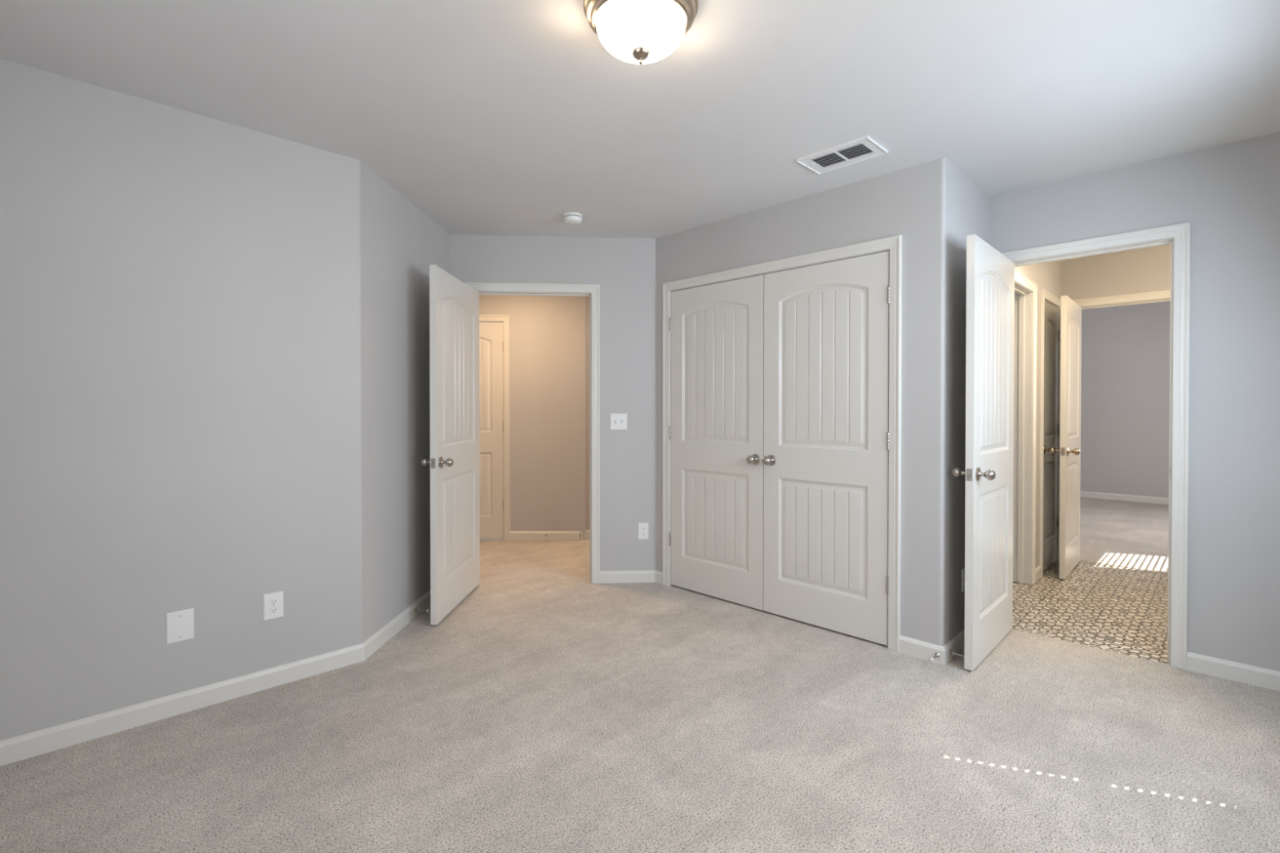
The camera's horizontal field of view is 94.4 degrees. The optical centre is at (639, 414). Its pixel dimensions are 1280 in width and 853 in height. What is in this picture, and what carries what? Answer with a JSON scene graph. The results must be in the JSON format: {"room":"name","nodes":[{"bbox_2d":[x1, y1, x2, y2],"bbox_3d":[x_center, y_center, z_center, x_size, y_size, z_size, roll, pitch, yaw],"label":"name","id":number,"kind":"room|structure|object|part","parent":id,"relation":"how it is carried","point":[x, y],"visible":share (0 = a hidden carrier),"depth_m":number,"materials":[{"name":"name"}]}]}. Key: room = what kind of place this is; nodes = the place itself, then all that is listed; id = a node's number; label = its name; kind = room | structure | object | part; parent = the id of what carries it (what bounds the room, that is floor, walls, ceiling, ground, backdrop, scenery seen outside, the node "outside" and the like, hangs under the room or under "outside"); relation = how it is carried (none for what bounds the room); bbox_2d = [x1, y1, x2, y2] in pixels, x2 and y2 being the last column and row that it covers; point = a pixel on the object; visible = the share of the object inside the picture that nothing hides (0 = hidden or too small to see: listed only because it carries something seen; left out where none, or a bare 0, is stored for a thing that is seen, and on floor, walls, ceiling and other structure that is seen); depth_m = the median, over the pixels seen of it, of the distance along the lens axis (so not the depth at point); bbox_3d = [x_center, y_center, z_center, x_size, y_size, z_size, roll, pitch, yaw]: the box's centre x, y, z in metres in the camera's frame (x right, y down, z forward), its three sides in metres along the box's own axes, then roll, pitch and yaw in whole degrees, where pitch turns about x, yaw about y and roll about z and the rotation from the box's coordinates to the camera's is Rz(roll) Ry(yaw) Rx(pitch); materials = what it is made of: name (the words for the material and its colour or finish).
{"room":"empty bedroom","nodes":[
{"label":"empty bedroom","id":0,"kind":"room"},
{"bbox_2d":[0,58,362,740],"bbox_3d":[-2.011,-0.008,2.330,1.724,2.440,0.120,-1,1,-45],"label":"wall","id":1,"kind":"structure","parent":0,"point":[180,291],"depth_m":2.36,"materials":[{"name":"grey paint"}]},
{"bbox_2d":[165,608,194,644],"bbox_3d":[-1.861,0.859,2.398,0.090,0.125,0.007,-1,1,-45],"label":"blank wall plate","id":2,"kind":"object","parent":1,"relation":"attached to","point":[180,625],"visible":1,"depth_m":2.40,"materials":[{"name":"white plastic"}]},
{"bbox_2d":[0,643,364,766],"bbox_3d":[-1.921,1.170,2.336,1.604,0.083,0.014,-1,1,-45],"label":"baseboard","id":3,"kind":"structure","parent":1,"relation":"attached to","point":[28,745],"depth_m":2.36,"materials":[{"name":"white paint"}]},
{"bbox_2d":[262,591,283,621],"bbox_3d":[-1.627,0.852,2.630,0.078,0.116,0.008,-1,1,-45],"label":"wall outlet","id":4,"kind":"object","parent":1,"relation":"attached to","point":[273,603],"visible":1,"depth_m":2.63,"materials":[{"name":"white plastic"}]},
{"bbox_2d":[269,598,278,604],"bbox_3d":[-1.625,0.833,2.628,0.034,0.027,0.004,-1,1,-45],"label":"receptacle","id":5,"kind":"object","parent":4,"relation":"attached to","point":[272,601],"depth_m":2.63,"materials":[{"name":"white plastic"}]},
{"bbox_2d":[269,606,278,613],"bbox_3d":[-1.625,0.872,2.629,0.034,0.027,0.004,-1,1,-45],"label":"receptacle","id":6,"kind":"object","parent":4,"relation":"attached to","point":[273,610],"depth_m":2.63,"materials":[{"name":"white plastic"}]},
{"bbox_2d":[360,161,450,642],"bbox_3d":[-1.398,-0.019,3.531,0.120,2.440,1.258,0,1,2],"label":"wall","id":7,"kind":"structure","parent":0,"point":[400,242],"depth_m":3.25,"materials":[{"name":"grey paint"}]},
{"bbox_2d":[362,590,430,660],"bbox_3d":[-1.332,1.159,3.513,0.016,0.083,1.232,0,1,2],"label":"baseboard","id":8,"kind":"structure","parent":7,"relation":"attached to","point":[378,639],"depth_m":3.23,"materials":[{"name":"white paint"}]},
{"bbox_2d":[413,608,429,612],"bbox_3d":[-1.284,1.156,3.486,0.084,0.023,0.023,0,1,2],"label":"door stop","id":9,"kind":"object","parent":7,"relation":"attached to","point":[415,610],"visible":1,"depth_m":3.48,"materials":[{"name":"grey metal"}]},
{"bbox_2d":[479,295,586,540],"bbox_3d":[-1.606,-0.038,5.610,2.188,2.440,0.121,0,1,0],"label":"wall","id":10,"kind":"structure","parent":0,"point":[548,334],"depth_m":5.55,"materials":[{"name":"grey paint"}]},
{"bbox_2d":[479,322,503,538],"bbox_3d":[-1.634,0.157,5.534,0.725,2.028,0.110,0,1,0],"label":"door","id":11,"kind":"structure","parent":10,"relation":"in","point":[491,334],"depth_m":5.56,"materials":[{"name":"white paint"}]},
{"bbox_2d":[479,315,510,540],"bbox_3d":[-1.639,0.128,5.603,0.844,2.107,0.139,0,1,0],"label":"door frame","id":12,"kind":"structure","parent":10,"relation":"attached to","point":[505,319],"depth_m":5.54,"materials":[{"name":"white paint"}]},
{"bbox_2d":[510,531,580,540],"bbox_3d":[-0.890,1.141,5.554,0.654,0.083,0.014,0,1,0],"label":"baseboard","id":13,"kind":"structure","parent":10,"relation":"attached to","point":[514,535],"depth_m":5.55,"materials":[{"name":"white paint"}]},
{"bbox_2d":[450,234,655,582],"bbox_3d":[-0.651,-0.025,4.221,1.518,2.440,0.120,0,1,-4],"label":"wall","id":14,"kind":"structure","parent":0,"point":[624,268],"depth_m":4.19,"materials":[{"name":"grey paint"}]},
{"bbox_2d":[421,265,479,625],"bbox_3d":[-1.151,0.173,3.734,0.185,2.028,0.814,0,1,2],"label":"door","id":15,"kind":"structure","parent":14,"relation":"in","point":[454,462],"depth_m":3.62,"materials":[{"name":"white paint"}]},
{"bbox_3d":[-1.224,0.277,3.401,0.063,0.052,0.052,0,1,2],"label":"knob","id":16,"kind":"part","parent":15,"relation":"part of","materials":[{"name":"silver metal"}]},
{"bbox_3d":[-1.165,0.278,3.337,0.025,0.057,0.002,0,1,2],"label":"latch plate","id":17,"kind":"part","parent":15,"relation":"part of","materials":[{"name":"silver metal"}]},
{"bbox_3d":[-1.102,0.277,3.397,0.063,0.052,0.052,0,1,2],"label":"knob","id":18,"kind":"part","parent":15,"relation":"part of","materials":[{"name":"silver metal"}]},
{"bbox_2d":[465,282,599,583],"bbox_3d":[-0.752,0.141,4.216,0.930,2.107,0.155,0,1,-4],"label":"door frame","id":19,"kind":"structure","parent":14,"relation":"attached to","point":[515,289],"depth_m":4.17,"materials":[{"name":"white paint"}]},
{"bbox_2d":[609,413,626,430],"bbox_3d":[-0.151,0.054,4.186,0.121,0.117,0.017,0,1,-4],"label":"light switch","id":20,"kind":"object","parent":14,"relation":"attached to","point":[618,421],"visible":1,"depth_m":4.19,"materials":[{"name":"white plastic"}]},
{"bbox_2d":[600,569,655,583],"bbox_3d":[-0.087,1.153,4.202,0.395,0.083,0.014,0,1,-4],"label":"baseboard","id":21,"kind":"structure","parent":14,"relation":"attached to","point":[648,575],"depth_m":4.20,"materials":[{"name":"white paint"}]},
{"bbox_2d":[638,523,648,539],"bbox_3d":[0.023,0.833,4.209,0.074,0.116,0.009,0,1,-4],"label":"wall outlet","id":22,"kind":"object","parent":14,"relation":"attached to","point":[642,527],"visible":1,"depth_m":4.21,"materials":[{"name":"white plastic"}]},
{"bbox_2d":[585,296,589,529],"bbox_3d":[0.131,-0.045,6.326,2.079,2.440,0.120,-1,1,-45],"label":"wall","id":23,"kind":"structure","parent":0,"point":[587,299],"depth_m":5.62,"materials":[{"name":"grey paint"}]},
{"bbox_2d":[580,529,589,540],"bbox_3d":[0.176,1.134,6.288,2.084,0.083,0.014,-1,1,-45],"label":"baseboard","id":24,"kind":"structure","parent":23,"relation":"attached to","point":[587,533],"depth_m":5.60,"materials":[{"name":"white paint"}]},
{"bbox_2d":[0,497,1279,852],"bbox_3d":[1.509,1.244,5.423,11.060,0.120,7.070,-1,1,-45],"label":"floor","id":25,"kind":"structure","parent":0,"point":[552,709],"depth_m":2.18,"materials":[{"name":"grey carpet"}]},
{"bbox_2d":[0,0,1279,260],"bbox_3d":[-0.062,-1.302,3.832,6.620,0.120,7.070,-1,1,-45],"label":"ceiling","id":26,"kind":"structure","parent":0,"point":[501,117],"depth_m":2.23,"materials":[{"name":"paint"}]},
{"bbox_2d":[563,212,582,225],"bbox_3d":[-0.420,-1.217,3.702,0.122,0.048,0.122,-1,1,-45],"label":"smoke detector","id":27,"kind":"object","parent":26,"relation":"attached to","point":[570,218],"visible":1,"depth_m":3.66,"materials":[{"name":"white plastic"}]},
{"bbox_2d":[582,0,698,64],"bbox_3d":[0.002,-1.136,1.774,0.344,0.175,0.344,-1,1,-45],"label":"ceiling light","id":28,"kind":"object","parent":26,"relation":"attached to","point":[639,32],"visible":1,"depth_m":1.71,"materials":[{"name":"white glass"}]},
{"bbox_2d":[796,135,888,174],"bbox_3d":[0.962,-1.225,2.823,0.225,0.016,0.351,-1,1,-45],"label":"ceiling vent","id":29,"kind":"object","parent":26,"relation":"in","point":[863,148],"visible":1,"depth_m":2.82,"materials":[{"name":"white metal"}]},
{"bbox_2d":[655,157,953,646],"bbox_3d":[0.805,-0.020,3.600,0.120,2.440,1.987,-1,1,-45],"label":"wall","id":30,"kind":"structure","parent":0,"point":[915,203],"depth_m":2.97,"materials":[{"name":"grey paint"}]},
{"bbox_2d":[654,569,662,584],"bbox_3d":[0.135,1.153,4.187,0.014,0.083,0.084,-1,1,-45],"label":"baseboard","id":31,"kind":"structure","parent":30,"relation":"attached to","point":[658,575],"depth_m":4.18,"materials":[{"name":"white paint"}]},
{"bbox_2d":[669,275,764,610],"bbox_3d":[0.461,0.172,3.830,0.110,2.028,0.759,-1,1,-45],"label":"door","id":32,"kind":"structure","parent":30,"relation":"in","point":[717,428],"depth_m":3.82,"materials":[{"name":"white paint"}]},
{"bbox_3d":[0.674,0.275,3.584,0.063,0.052,0.052,-1,1,-45],"label":"knob","id":33,"kind":"part","parent":32,"relation":"part of","materials":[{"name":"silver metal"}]},
{"bbox_2d":[662,235,902,652],"bbox_3d":[0.782,0.146,3.613,0.138,2.107,1.631,-1,1,-45],"label":"door frame","id":34,"kind":"structure","parent":30,"relation":"attached to","point":[894,243],"depth_m":3.04,"materials":[{"name":"white paint"}]},
{"bbox_2d":[762,251,889,645],"bbox_3d":[1.000,0.177,3.290,0.110,2.028,0.757,-1,1,-45],"label":"door","id":35,"kind":"structure","parent":30,"relation":"in","point":[825,459],"depth_m":3.28,"materials":[{"name":"white paint"}]},
{"bbox_3d":[0.753,0.276,3.505,0.063,0.052,0.052,-1,1,-45],"label":"knob","id":36,"kind":"part","parent":35,"relation":"part of","materials":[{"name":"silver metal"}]},
{"bbox_2d":[898,635,944,665],"bbox_3d":[1.392,1.165,2.926,0.014,0.083,0.216,-1,1,-45],"label":"baseboard","id":37,"kind":"structure","parent":30,"relation":"attached to","point":[908,646],"depth_m":2.92,"materials":[{"name":"white paint"}]},
{"bbox_2d":[929,653,939,661],"bbox_3d":[1.412,1.167,2.842,0.078,0.023,0.023,-1,1,-45],"label":"door stop","id":38,"kind":"object","parent":37,"relation":"attached to","point":[936,655],"visible":1,"depth_m":2.85,"materials":[{"name":"grey metal"}]},
{"bbox_2d":[951,164,1062,639],"bbox_3d":[2.453,-0.023,3.935,2.688,2.440,0.133,-1,1,-45],"label":"wall","id":39,"kind":"structure","parent":0,"point":[971,204],"depth_m":3.05,"materials":[{"name":"grey paint"}]},
{"bbox_2d":[942,628,964,665],"bbox_3d":[1.731,1.163,3.122,0.769,0.083,0.014,-1,1,-45],"label":"baseboard","id":40,"kind":"structure","parent":39,"relation":"attached to","point":[956,644],"depth_m":2.95,"materials":[{"name":"white paint"}]},
{"bbox_2d":[949,649,964,657],"bbox_3d":[1.546,1.167,2.872,0.023,0.023,0.078,-1,1,-45],"label":"door stop","id":41,"kind":"object","parent":40,"relation":"attached to","point":[951,652],"visible":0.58,"depth_m":2.88,"materials":[{"name":"grey metal"}]},
{"bbox_2d":[961,568,964,591],"bbox_3d":[1.688,0.860,3.080,0.071,0.116,0.008,-1,1,-45],"label":"wall outlet","id":42,"kind":"object","parent":39,"relation":"attached to","point":[963,569],"visible":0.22,"depth_m":3.06,"materials":[{"name":"white plastic"}]},
{"bbox_2d":[951,234,1014,671],"bbox_3d":[1.798,0.179,3.030,0.185,2.028,0.769,1,1,44],"label":"door","id":43,"kind":"structure","parent":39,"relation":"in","point":[990,274],"depth_m":2.93,"materials":[{"name":"white paint"}]},
{"bbox_3d":[1.536,0.282,2.849,0.063,0.052,0.052,1,1,44],"label":"knob","id":44,"kind":"part","parent":43,"relation":"part of","materials":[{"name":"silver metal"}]},
{"bbox_3d":[1.536,0.283,2.761,0.025,0.057,0.002,1,1,44],"label":"latch plate","id":45,"kind":"part","parent":43,"relation":"part of","materials":[{"name":"silver metal"}]},
{"bbox_3d":[1.623,0.283,2.763,0.063,0.052,0.052,1,1,44],"label":"knob","id":46,"kind":"part","parent":43,"relation":"part of","materials":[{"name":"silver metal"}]},
{"bbox_2d":[1013,271,1036,584],"bbox_3d":[2.432,0.144,3.925,0.869,2.107,0.155,-1,1,-45],"label":"door frame","id":47,"kind":"structure","parent":39,"relation":"attached to","point":[1025,300],"depth_m":4.17,"materials":[{"name":"white paint"}]},
{"bbox_2d":[1035,564,1041,582],"bbox_3d":[2.864,1.153,4.269,0.216,0.083,0.014,-1,1,-45],"label":"baseboard","id":48,"kind":"structure","parent":39,"relation":"attached to","point":[1038,570],"depth_m":4.27,"materials":[{"name":"white paint"}]},
{"bbox_2d":[1043,301,1060,571],"bbox_3d":[3.190,0.165,4.571,0.554,2.028,0.110,-1,1,-45],"label":"door","id":49,"kind":"structure","parent":39,"relation":"in","point":[1052,335],"depth_m":4.61,"materials":[{"name":"white paint"}]},
{"bbox_2d":[1048,295,1081,578],"bbox_3d":[3.274,0.166,4.499,0.185,2.028,0.717,0,1,44],"label":"door","id":50,"kind":"structure","parent":39,"relation":"in","point":[1069,451],"depth_m":4.37,"materials":[{"name":"white paint"}]},
{"bbox_3d":[3.031,0.269,4.334,0.063,0.052,0.052,0,1,44],"label":"knob","id":51,"kind":"part","parent":50,"relation":"part of","materials":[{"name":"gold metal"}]},
{"bbox_3d":[3.032,0.269,4.247,0.025,0.057,0.002,0,1,44],"label":"latch plate","id":52,"kind":"part","parent":50,"relation":"part of","materials":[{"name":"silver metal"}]},
{"bbox_3d":[3.120,0.269,4.250,0.063,0.052,0.052,0,1,44],"label":"knob","id":53,"kind":"part","parent":50,"relation":"part of","materials":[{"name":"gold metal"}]},
{"bbox_2d":[1040,288,1170,577],"bbox_3d":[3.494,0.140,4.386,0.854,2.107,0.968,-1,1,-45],"label":"door frame","id":54,"kind":"structure","parent":39,"relation":"attached to","point":[1046,295],"depth_m":4.48,"materials":[{"name":"white paint"}]},
{"bbox_2d":[1061,244,1170,306],"bbox_3d":[2.938,-0.192,5.436,0.120,2.750,4.850,-1,1,-45],"label":"wall","id":55,"kind":"structure","parent":0,"point":[1147,269],"depth_m":4.58,"materials":[{"name":"grey paint"}]},
{"bbox_2d":[1080,301,1170,497],"bbox_3d":[6.039,-0.219,8.473,0.120,2.750,4.770,-1,1,-45],"label":"wall","id":56,"kind":"structure","parent":0,"point":[1125,371],"depth_m":7.92,"materials":[{"name":"grey paint"}]},
{"bbox_2d":[1080,490,1168,504],"bbox_3d":[6.051,1.115,8.377,0.014,0.083,4.600,-1,1,-45],"label":"baseboard","id":57,"kind":"structure","parent":56,"relation":"attached to","point":[1082,494],"depth_m":7.92,"materials":[{"name":"white paint"}]},
{"bbox_2d":[990,132,1279,671],"bbox_3d":[2.619,-0.013,2.850,0.120,2.440,1.637,-1,1,-45],"label":"wall","id":58,"kind":"structure","parent":0,"point":[1228,193],"depth_m":2.72,"materials":[{"name":"grey paint"}]},
{"bbox_2d":[1001,222,1191,670],"bbox_3d":[2.344,0.151,3.127,0.155,2.107,0.818,-1,1,-45],"label":"door frame","id":59,"kind":"structure","parent":58,"relation":"attached to","point":[1180,294],"depth_m":2.82,"materials":[{"name":"white paint"}]},
{"bbox_2d":[1186,651,1279,691],"bbox_3d":[2.867,1.169,2.517,0.014,0.083,0.799,-1,1,-45],"label":"baseboard","id":60,"kind":"structure","parent":58,"relation":"attached to","point":[1260,677],"depth_m":2.68,"materials":[{"name":"white paint"}]}
]}

